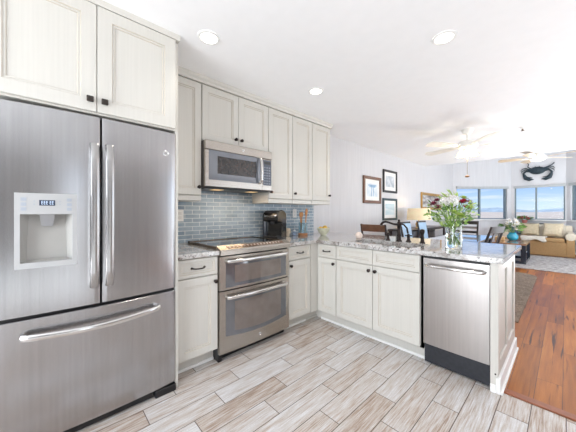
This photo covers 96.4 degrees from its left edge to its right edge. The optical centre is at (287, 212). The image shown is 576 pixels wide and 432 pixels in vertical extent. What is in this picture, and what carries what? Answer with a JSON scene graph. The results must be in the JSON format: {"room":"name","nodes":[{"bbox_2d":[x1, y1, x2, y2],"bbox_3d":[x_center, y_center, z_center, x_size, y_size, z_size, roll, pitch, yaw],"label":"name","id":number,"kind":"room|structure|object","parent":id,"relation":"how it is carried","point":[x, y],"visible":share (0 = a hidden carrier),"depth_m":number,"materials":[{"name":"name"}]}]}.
{"room":"kitchen","nodes":[
{"label":"kitchen","id":0,"kind":"room"},
{"bbox_2d":[188,136,452,243],"bbox_3d":[0.820,-0.378,4.335,12.600,3.200,0.150,0,0,-43],"label":"wall","id":1,"kind":"structure","parent":0,"point":[349,161],"depth_m":4.84,"materials":[{"name":"grey paint"}]},
{"bbox_2d":[0,0,175,132],"bbox_3d":[-1.327,-0.873,1.726,0.883,0.620,0.748,0,0,-43],"label":"upper cabinet","id":2,"kind":"object","parent":1,"relation":"attached to","point":[77,56],"visible":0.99,"depth_m":1.44,"materials":[{"name":"beige paint"}]},
{"bbox_2d":[178,76,200,201],"bbox_3d":[-0.998,-0.631,2.303,0.336,1.058,0.356,0,0,-43],"label":"upper cabinet","id":3,"kind":"object","parent":1,"relation":"attached to","point":[189,91],"visible":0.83,"depth_m":2.24,"materials":[{"name":"beige paint"}]},
{"bbox_2d":[86,0,332,128],"bbox_3d":[-0.511,-1.190,2.495,3.125,0.057,0.736,0,0,-43],"label":"crown molding","id":4,"kind":"structure","parent":3,"relation":"on","point":[182,72],"depth_m":2.34,"materials":[{"name":"beige paint"}]},
{"bbox_2d":[201,84,267,151],"bbox_3d":[-0.594,-0.903,2.678,0.759,0.514,0.356,0,0,-43],"label":"upper cabinet","id":5,"kind":"object","parent":1,"relation":"attached to","point":[227,118],"visible":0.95,"depth_m":2.53,"materials":[{"name":"beige paint"}]},
{"bbox_2d":[201,139,271,193],"bbox_3d":[-0.560,-0.429,2.641,0.758,0.430,0.434,0,0,-43],"label":"microwave","id":6,"kind":"object","parent":5,"relation":"attached to","point":[225,167],"visible":0.99,"depth_m":2.48,"materials":[{"name":"warm brushed steel"},{"name":"black plastic"},{"name":"grey glass"}]},
{"bbox_2d":[178,191,313,243],"bbox_3d":[-0.434,0.015,3.063,2.203,0.586,0.010,0,0,-43],"label":"backsplash","id":7,"kind":"structure","parent":1,"relation":"attached to","point":[218,215],"depth_m":2.85,"materials":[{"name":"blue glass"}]},
{"bbox_2d":[178,209,183,221],"bbox_3d":[-1.044,0.032,2.485,0.072,0.116,0.007,0,0,-43],"label":"wall outlet","id":8,"kind":"object","parent":7,"relation":"attached to","point":[180,212],"visible":0.84,"depth_m":2.49,"materials":[{"name":"white paint"}]},
{"bbox_2d":[293,209,296,217],"bbox_3d":[0.092,0.017,3.539,0.072,0.116,0.007,0,0,-43],"label":"wall outlet","id":9,"kind":"object","parent":7,"relation":"attached to","point":[294,210],"visible":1,"depth_m":3.54,"materials":[{"name":"white paint"}]},
{"bbox_2d":[252,107,291,203],"bbox_3d":[-0.179,-0.631,3.063,0.367,1.058,0.356,0,0,-43],"label":"upper cabinet","id":10,"kind":"object","parent":1,"relation":"attached to","point":[279,123],"visible":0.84,"depth_m":2.96,"materials":[{"name":"beige paint"}]},
{"bbox_2d":[285,116,311,204],"bbox_3d":[0.085,-0.631,3.308,0.347,1.058,0.356,0,0,-43],"label":"upper cabinet","id":11,"kind":"object","parent":1,"relation":"attached to","point":[301,129],"visible":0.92,"depth_m":3.20,"materials":[{"name":"beige paint"}]},
{"bbox_2d":[305,123,330,204],"bbox_3d":[0.351,-0.631,3.555,0.373,1.058,0.356,0,0,-43],"label":"upper cabinet","id":12,"kind":"object","parent":1,"relation":"attached to","point":[321,195],"visible":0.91,"depth_m":3.44,"materials":[{"name":"beige paint"}]},
{"bbox_2d":[363,175,380,203],"bbox_3d":[1.626,-0.426,4.959,0.660,0.513,0.029,0,0,-43],"label":"framed picture","id":13,"kind":"object","parent":1,"relation":"attached to","point":[371,185],"visible":1,"depth_m":4.94,"materials":[{"name":"brown wood"}]},
{"bbox_2d":[367,183,376,196],"bbox_3d":[1.623,-0.426,4.962,0.400,0.253,0.003,0,0,-43],"label":"print","id":14,"kind":"object","parent":13,"relation":"attached to","point":[371,187],"depth_m":4.95,"materials":[{"name":"blue"}]},
{"bbox_2d":[382,198,396,219],"bbox_3d":[2.165,-0.061,5.460,0.632,0.457,0.029,0,0,-43],"label":"framed picture","id":15,"kind":"object","parent":1,"relation":"attached to","point":[389,206],"visible":1,"depth_m":5.44},
{"bbox_2d":[385,203,393,214],"bbox_3d":[2.163,-0.061,5.462,0.412,0.237,0.002,0,0,-43],"label":"print","id":16,"kind":"object","parent":15,"relation":"attached to","point":[389,207],"depth_m":5.45},
{"bbox_2d":[383,169,396,193],"bbox_3d":[2.169,-0.647,5.463,0.622,0.474,0.029,0,0,-43],"label":"framed picture","id":17,"kind":"object","parent":1,"relation":"attached to","point":[389,177],"visible":1,"depth_m":5.45},
{"bbox_2d":[386,175,393,187],"bbox_3d":[2.167,-0.647,5.466,0.382,0.234,0.002,0,0,-43],"label":"print","id":18,"kind":"object","parent":17,"relation":"attached to","point":[389,178],"depth_m":5.46},
{"bbox_2d":[421,192,441,209],"bbox_3d":[4.008,-0.294,7.170,1.570,0.452,0.029,0,0,-43],"label":"framed picture","id":19,"kind":"object","parent":1,"relation":"attached to","point":[425,197],"visible":0.5,"depth_m":6.94,"materials":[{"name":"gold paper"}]},
{"bbox_2d":[423,195,437,206],"bbox_3d":[4.006,-0.294,7.172,1.426,0.308,0.002,0,0,-43],"label":"print","id":20,"kind":"object","parent":19,"relation":"attached to","point":[425,197],"depth_m":6.96},
{"bbox_2d":[76,254,575,431],"bbox_3d":[3.599,1.282,2.480,14.150,0.120,6.650,0,0,-43],"label":"floor","id":21,"kind":"structure","parent":0,"point":[317,374],"depth_m":1.78,"materials":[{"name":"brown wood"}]},
{"bbox_2d":[0,98,175,431],"bbox_3d":[-1.286,0.339,1.708,0.848,1.766,0.777,0,0,-43],"label":"refrigerator","id":22,"kind":"object","parent":21,"relation":"on","point":[87,202],"visible":1,"depth_m":1.41,"materials":[{"name":"metal"}]},
{"bbox_2d":[173,43,177,386],"bbox_3d":[-1.014,0.022,2.053,0.019,2.400,0.700,0,0,-43],"label":"panel","id":23,"kind":"object","parent":21,"relation":"on","point":[176,131],"visible":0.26,"depth_m":1.80,"materials":[{"name":"beige paint"}]},
{"bbox_2d":[178,256,217,373],"bbox_3d":[-0.891,0.784,2.189,0.338,0.876,0.668,0,0,-43],"label":"base cabinet","id":24,"kind":"object","parent":21,"relation":"on","point":[197,277],"visible":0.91,"depth_m":1.98,"materials":[{"name":"beige paint"}]},
{"bbox_2d":[178,243,219,259],"bbox_3d":[-0.890,0.327,2.187,0.336,0.038,0.652,0,0,-43],"label":"countertop","id":25,"kind":"structure","parent":24,"relation":"on","point":[185,251],"depth_m":2.02,"materials":[{"name":"stone"}]},
{"bbox_2d":[188,236,290,362],"bbox_3d":[-0.465,0.750,2.541,0.767,0.944,0.708,0,0,-43],"label":"range","id":26,"kind":"object","parent":21,"relation":"on","point":[253,273],"visible":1,"depth_m":2.28,"materials":[{"name":"metal"}]},
{"bbox_2d":[188,236,279,249],"bbox_3d":[-0.506,0.306,2.585,0.767,0.042,0.588,0,0,-43],"label":"cooktop","id":27,"kind":"object","parent":26,"relation":"in","point":[214,244],"depth_m":2.55,"materials":[{"name":"glass"}]},
{"bbox_2d":[284,244,309,329],"bbox_3d":[-0.077,0.784,2.944,0.348,0.876,0.668,0,0,-43],"label":"base cabinet","id":28,"kind":"object","parent":21,"relation":"on","point":[299,256],"visible":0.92,"depth_m":2.73,"materials":[{"name":"beige paint"}]},
{"bbox_2d":[305,243,321,319],"bbox_3d":[0.307,0.784,3.323,0.729,0.876,0.631,0,0,-43],"label":"base cabinet","id":29,"kind":"object","parent":21,"relation":"on","point":[314,311],"visible":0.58,"depth_m":2.89,"materials":[{"name":"beige paint"}]},
{"bbox_2d":[318,243,340,325],"bbox_3d":[0.635,0.784,3.017,0.664,0.876,0.262,0,0,-43],"label":"base cabinet","id":30,"kind":"object","parent":21,"relation":"on","point":[327,259],"visible":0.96,"depth_m":2.82,"materials":[{"name":"beige paint"}]},
{"bbox_2d":[336,245,424,358],"bbox_3d":[1.018,0.784,2.608,0.660,0.876,0.858,0,0,-43],"label":"base cabinet","id":31,"kind":"object","parent":21,"relation":"on","point":[379,294],"visible":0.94,"depth_m":2.35,"materials":[{"name":"beige paint"}]},
{"bbox_2d":[280,232,521,264],"bbox_3d":[0.874,0.327,2.729,1.446,0.038,2.258,0,0,-43],"label":"countertop","id":32,"kind":"structure","parent":31,"relation":"on","point":[494,253],"depth_m":2.38,"materials":[{"name":"stone"}]},
{"bbox_2d":[263,210,285,238],"bbox_3d":[-0.183,0.141,3.084,0.235,0.334,0.286,0,0,23],"label":"coffee maker","id":33,"kind":"object","parent":32,"relation":"on","point":[274,221],"visible":0.97,"depth_m":3.04,"materials":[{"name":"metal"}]},
{"bbox_2d":[264,236,280,238],"bbox_3d":[-0.185,0.293,3.023,0.179,0.030,0.110,0,0,23],"label":"drip tray","id":34,"kind":"object","parent":33,"relation":"on","point":[273,237],"depth_m":2.97,"materials":[{"name":"black plastic"}]},
{"bbox_2d":[286,228,290,235],"bbox_3d":[-0.006,0.258,3.357,0.105,0.100,0.084,0,0,-11],"label":"mug","id":35,"kind":"object","parent":32,"relation":"on","point":[288,230],"visible":0.65,"depth_m":3.32,"materials":[{"name":"beige ceramic"}]},
{"bbox_2d":[298,222,307,235],"bbox_3d":[0.200,0.223,3.453,0.126,0.170,0.126,0,0,-43],"label":"jar","id":36,"kind":"object","parent":32,"relation":"on","point":[302,227],"visible":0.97,"depth_m":3.40,"materials":[{"name":"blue glass"}]},
{"bbox_2d":[317,227,329,234],"bbox_3d":[0.476,0.258,3.457,0.176,0.099,0.176,0,0,-43],"label":"fruit bowl","id":37,"kind":"object","parent":32,"relation":"on","point":[323,231],"visible":0.91,"depth_m":3.40,"materials":[{"name":"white ceramic"}]},
{"bbox_2d":[355,232,362,237],"bbox_3d":[0.839,0.273,3.043,0.084,0.070,0.084,0,0,-43],"label":"candle holder","id":38,"kind":"object","parent":32,"relation":"on","point":[358,234],"visible":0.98,"depth_m":3.01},
{"bbox_2d":[364,242,415,247],"bbox_3d":[0.988,0.434,2.585,0.369,0.176,0.699,0,0,-43],"label":"sink","id":39,"kind":"object","parent":32,"relation":"in","point":[364,242],"visible":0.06,"depth_m":2.72,"materials":[{"name":"metal"}]},
{"bbox_2d":[380,219,424,242],"bbox_3d":[1.151,0.193,2.650,0.300,0.230,0.426,0,0,-43],"label":"faucet","id":40,"kind":"object","parent":32,"relation":"on","point":[398,224],"visible":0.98,"depth_m":2.70,"materials":[{"name":"black metal"}]},
{"bbox_2d":[445,222,462,248],"bbox_3d":[1.439,0.200,2.235,0.128,0.216,0.128,0,0,-43],"label":"vase","id":41,"kind":"object","parent":32,"relation":"on","point":[453,236],"visible":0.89,"depth_m":2.19,"materials":[{"name":"clear glass"}]},
{"bbox_2d":[423,190,479,229],"bbox_3d":[1.411,0.037,2.235,0.424,0.481,0.411,0,0,-43],"label":"flower bouquet","id":42,"kind":"object","parent":41,"relation":"in","point":[444,200],"visible":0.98,"depth_m":2.21,"materials":[{"name":"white plant"}]},
{"bbox_2d":[388,225,445,237],"bbox_3d":[3.057,0.787,5.968,2.300,0.870,0.420,0,0,-43],"label":"console table","id":43,"kind":"object","parent":21,"relation":"on","point":[429,227],"visible":0.27,"depth_m":5.92,"materials":[{"name":"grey wood"}]},
{"bbox_2d":[407,208,430,227],"bbox_3d":[2.861,0.134,5.635,0.480,0.434,0.480,0,0,-43],"label":"table lamp","id":44,"kind":"object","parent":43,"relation":"on","point":[412,213],"visible":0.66,"depth_m":5.45,"materials":[{"name":"fabric"}]},
{"bbox_2d":[430,228,442,236],"bbox_3d":[3.621,0.502,6.491,0.590,0.180,0.350,0,0,-43],"label":"storage basket","id":45,"kind":"object","parent":43,"relation":"on","point":[433,232],"visible":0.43,"depth_m":6.24,"materials":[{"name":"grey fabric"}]},
{"bbox_2d":[423,256,489,385],"bbox_3d":[1.434,0.785,2.108,0.670,0.850,0.431,0,0,-43],"label":"dishwasher","id":46,"kind":"object","parent":21,"relation":"on","point":[456,292],"visible":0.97,"depth_m":1.91,"materials":[{"name":"metal"}]},
{"bbox_2d":[490,255,518,395],"bbox_3d":[1.715,0.784,2.023,0.858,0.876,0.068,0,0,-43],"label":"peninsula end panel","id":47,"kind":"object","parent":21,"relation":"on","point":[504,349],"visible":0.89,"depth_m":1.86,"materials":[{"name":"beige paint"}]},
{"bbox_2d":[515,272,536,322],"bbox_3d":[3.137,1.216,4.514,3.160,0.012,1.640,0,0,-43],"label":"dining rug","id":48,"kind":"object","parent":21,"relation":"on","point":[524,282],"visible":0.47,"depth_m":3.98,"materials":[{"name":"brown wicker"}]},
{"bbox_2d":[360,224,386,235],"bbox_3d":[1.509,0.698,4.211,0.539,1.023,0.448,0,0,-43],"label":"dining chair","id":49,"kind":"object","parent":48,"relation":"on","point":[364,227],"visible":0.09,"depth_m":4.02,"materials":[{"name":"brown wood"}]},
{"bbox_2d":[401,221,412,237],"bbox_3d":[2.353,0.693,4.639,0.448,1.033,0.551,0,0,-43],"label":"dining chair","id":50,"kind":"object","parent":48,"relation":"on","point":[408,224],"visible":0.12,"depth_m":4.82,"materials":[{"name":"blue fabric"}]},
{"bbox_2d":[416,221,428,238],"bbox_3d":[2.909,0.693,5.128,0.448,1.033,0.551,0,0,-43],"label":"dining chair","id":51,"kind":"object","parent":48,"relation":"on","point":[420,224],"visible":0.23,"depth_m":5.31,"materials":[{"name":"blue fabric"}]},
{"bbox_2d":[426,234,494,242],"bbox_3d":[3.064,0.838,4.637,2.100,0.742,0.740,0,0,-43],"label":"dining table","id":52,"kind":"object","parent":48,"relation":"on","point":[466,237],"visible":0.14,"depth_m":4.75,"materials":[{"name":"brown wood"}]},
{"bbox_2d":[460,221,478,234],"bbox_3d":[3.900,0.703,5.699,0.550,1.013,0.448,0,0,-43],"label":"dining chair","id":53,"kind":"object","parent":48,"relation":"on","point":[463,222],"visible":0.17,"depth_m":5.78,"materials":[{"name":"brown wood"}]},
{"bbox_2d":[484,226,505,243],"bbox_3d":[3.124,0.715,4.219,0.447,0.990,0.600,0,0,-29],"label":"dining chair","id":54,"kind":"object","parent":48,"relation":"on","point":[492,230],"visible":0.12,"depth_m":3.96,"materials":[{"name":"brown wood"}]},
{"bbox_2d":[502,224,575,257],"bbox_3d":[7.313,0.784,7.585,0.800,0.851,1.570,0,0,-43],"label":"sofa","id":55,"kind":"object","parent":21,"relation":"on","point":[564,246],"visible":0.48,"depth_m":7.12,"materials":[{"name":"tan brown leather"},{"name":"beige cushion fabric"}]},
{"bbox_2d":[522,223,538,235],"bbox_3d":[7.166,0.502,7.611,0.238,0.350,0.388,0,0,-43],"label":"throw pillow","id":56,"kind":"object","parent":55,"relation":"on","point":[532,229],"visible":0.87,"depth_m":7.55,"materials":[{"name":"beige fabric"}]},
{"bbox_2d":[520,235,546,241],"bbox_3d":[7.031,0.757,7.376,0.218,0.162,0.562,0,0,-43],"label":"throw blanket","id":57,"kind":"object","parent":55,"relation":"on","point":[523,237],"visible":0.98,"depth_m":7.31,"materials":[{"name":"white fabric"}]},
{"bbox_2d":[535,237,564,242],"bbox_3d":[7.435,0.774,7.307,0.600,0.105,0.572,0,0,-43],"label":"seat cushion","id":58,"kind":"object","parent":55,"relation":"on","point":[549,239],"depth_m":7.09,"materials":[{"name":"fabric"}]},
{"bbox_2d":[542,223,563,236],"bbox_3d":[7.457,0.492,7.254,0.249,0.360,0.400,0,0,-31],"label":"throw pillow","id":59,"kind":"object","parent":55,"relation":"on","point":[550,229],"visible":1,"depth_m":7.20,"materials":[{"name":"beige fabric"}]},
{"bbox_2d":[504,388,575,420],"bbox_3d":[2.861,1.217,0.270,0.062,0.010,4.114,0,0,-43],"label":"threshold","id":60,"kind":"object","parent":21,"relation":"on","point":[535,402],"depth_m":1.62,"materials":[{"name":"brown wood"}]},
{"bbox_2d":[515,255,575,274],"bbox_3d":[6.487,1.216,5.910,2.490,0.012,3.350,0,0,-43],"label":"area rug","id":61,"kind":"object","parent":21,"relation":"on","point":[542,263],"visible":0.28,"depth_m":5.96,"materials":[{"name":"grey carpet"}]},
{"bbox_2d":[492,238,530,264],"bbox_3d":[5.590,0.973,6.620,1.100,0.472,0.870,0,0,-43],"label":"coffee table","id":62,"kind":"object","parent":61,"relation":"on","point":[524,254],"visible":0.52,"depth_m":6.26,"materials":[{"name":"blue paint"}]},
{"bbox_2d":[507,232,518,240],"bbox_3d":[5.896,0.634,6.760,0.240,0.204,0.240,0,0,-43],"label":"flower vase","id":63,"kind":"object","parent":62,"relation":"on","point":[510,236],"visible":0.94,"depth_m":6.69,"materials":[{"name":"teal ceramic"}]},
{"bbox_2d":[498,218,527,232],"bbox_3d":[5.894,0.353,6.771,0.623,0.420,0.604,0,0,-43],"label":"flower arrangement","id":64,"kind":"object","parent":63,"relation":"in","point":[518,226],"visible":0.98,"depth_m":6.72,"materials":[{"name":"green plant"}]},
{"bbox_3d":[7.693,0.782,7.984,0.240,0.880,1.150,0,0,-43],"label":"table","id":65,"kind":"object","parent":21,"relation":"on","visible":0},
{"bbox_2d":[517,215,533,222],"bbox_3d":[7.505,0.214,8.175,0.336,0.255,0.479,0,0,-43],"label":"potted plant","id":66,"kind":"object","parent":65,"relation":"on","point":[524,216],"visible":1,"depth_m":8.13,"materials":[{"name":"green plant"}]},
{"bbox_2d":[103,0,575,165],"bbox_3d":[3.635,-1.596,2.514,14.250,0.756,6.650,0,0,-43],"label":"ceiling","id":67,"kind":"structure","parent":0,"point":[509,65],"depth_m":2.12,"materials":[{"name":"white paint"}]},
{"bbox_2d":[197,30,219,44],"bbox_3d":[-0.551,-1.214,1.795,0.156,0.008,0.156,0,0,-43],"label":"recessed light","id":68,"kind":"object","parent":67,"relation":"in","point":[208,37],"visible":1,"depth_m":1.79,"materials":[{"name":"white paint"}]},
{"bbox_2d":[308,87,323,94],"bbox_3d":[0.281,-1.214,2.587,0.156,0.008,0.156,0,0,-43],"label":"recessed light","id":69,"kind":"object","parent":67,"relation":"in","point":[316,90],"visible":1,"depth_m":2.58,"materials":[{"name":"white paint"}]},
{"bbox_2d":[431,30,456,44],"bbox_3d":[1.087,-1.214,1.795,0.156,0.008,0.156,0,0,-43],"label":"recessed light","id":70,"kind":"object","parent":67,"relation":"in","point":[444,37],"visible":1,"depth_m":1.79,"materials":[{"name":"white paint"}]},
{"bbox_2d":[425,128,525,177],"bbox_3d":[2.675,-0.865,3.834,1.222,0.706,1.258,0,0,-43],"label":"ceiling fan","id":71,"kind":"object","parent":67,"relation":"hanging from","point":[467,147],"visible":1,"depth_m":3.74,"materials":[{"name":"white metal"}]},
{"bbox_2d":[498,151,575,163],"bbox_3d":[5.294,-1.186,5.511,1.254,0.182,1.243,0,0,-43],"label":"ceiling fan","id":72,"kind":"object","parent":67,"relation":"hanging from","point":[538,156],"visible":0.98,"depth_m":5.43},
{"bbox_2d":[453,158,510,238],"bbox_3d":[6.453,-0.403,8.638,1.928,3.250,0.150,0,0,0],"label":"wall","id":73,"kind":"structure","parent":0,"point":[486,172],"depth_m":8.56,"materials":[{"name":"grey paint"}]},
{"bbox_2d":[456,186,508,219],"bbox_3d":[6.449,-0.293,8.598,1.780,1.120,0.170,0,0,0],"label":"window","id":74,"kind":"structure","parent":73,"relation":"in","point":[479,188],"depth_m":8.61,"materials":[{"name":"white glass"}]},
{"bbox_2d":[511,151,565,224],"bbox_3d":[7.896,-0.403,8.155,0.150,3.250,1.245,0,0,-43],"label":"wall","id":75,"kind":"structure","parent":0,"point":[559,172],"depth_m":8.07,"materials":[{"name":"grey paint"}]},
{"bbox_2d":[521,162,554,180],"bbox_3d":[7.813,-1.283,8.068,0.116,0.593,0.787,0,0,-43],"label":"wall sculpture","id":76,"kind":"object","parent":75,"relation":"attached to","point":[535,170],"visible":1,"depth_m":8.03,"materials":[{"name":"metal"}]},
{"bbox_2d":[512,183,566,220],"bbox_3d":[7.888,-0.293,8.104,0.170,1.120,1.240,0,0,-43],"label":"window","id":77,"kind":"structure","parent":75,"relation":"in","point":[564,184],"depth_m":8.11,"materials":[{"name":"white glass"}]},
{"bbox_2d":[566,150,575,250],"bbox_3d":[8.298,-0.403,6.557,0.150,3.250,2.178,0,0,2],"label":"wall","id":78,"kind":"structure","parent":0,"point":[570,162],"depth_m":7.53,"materials":[{"name":"grey paint"}]},
{"bbox_2d":[567,182,575,221],"bbox_3d":[8.263,-0.293,6.688,0.170,1.120,1.780,0,0,2],"label":"window","id":79,"kind":"structure","parent":78,"relation":"in","point":[573,185],"depth_m":7.49,"materials":[{"name":"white glass"}]},
{"label":"outside","id":80,"kind":"structure","parent":0,"visible":0},
{"bbox_2d":[461,212,563,218],"bbox_3d":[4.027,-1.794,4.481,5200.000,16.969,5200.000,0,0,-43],"label":"ground","id":81,"kind":"structure","parent":80,"point":[540,215],"depth_m":515.97,"materials":[{"name":"beige sand"}]},
{"bbox_2d":[457,207,563,211],"bbox_3d":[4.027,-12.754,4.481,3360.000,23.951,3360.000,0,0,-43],"label":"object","id":82,"kind":"object","parent":81,"relation":"on","point":[497,209],"visible":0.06,"depth_m":1142.64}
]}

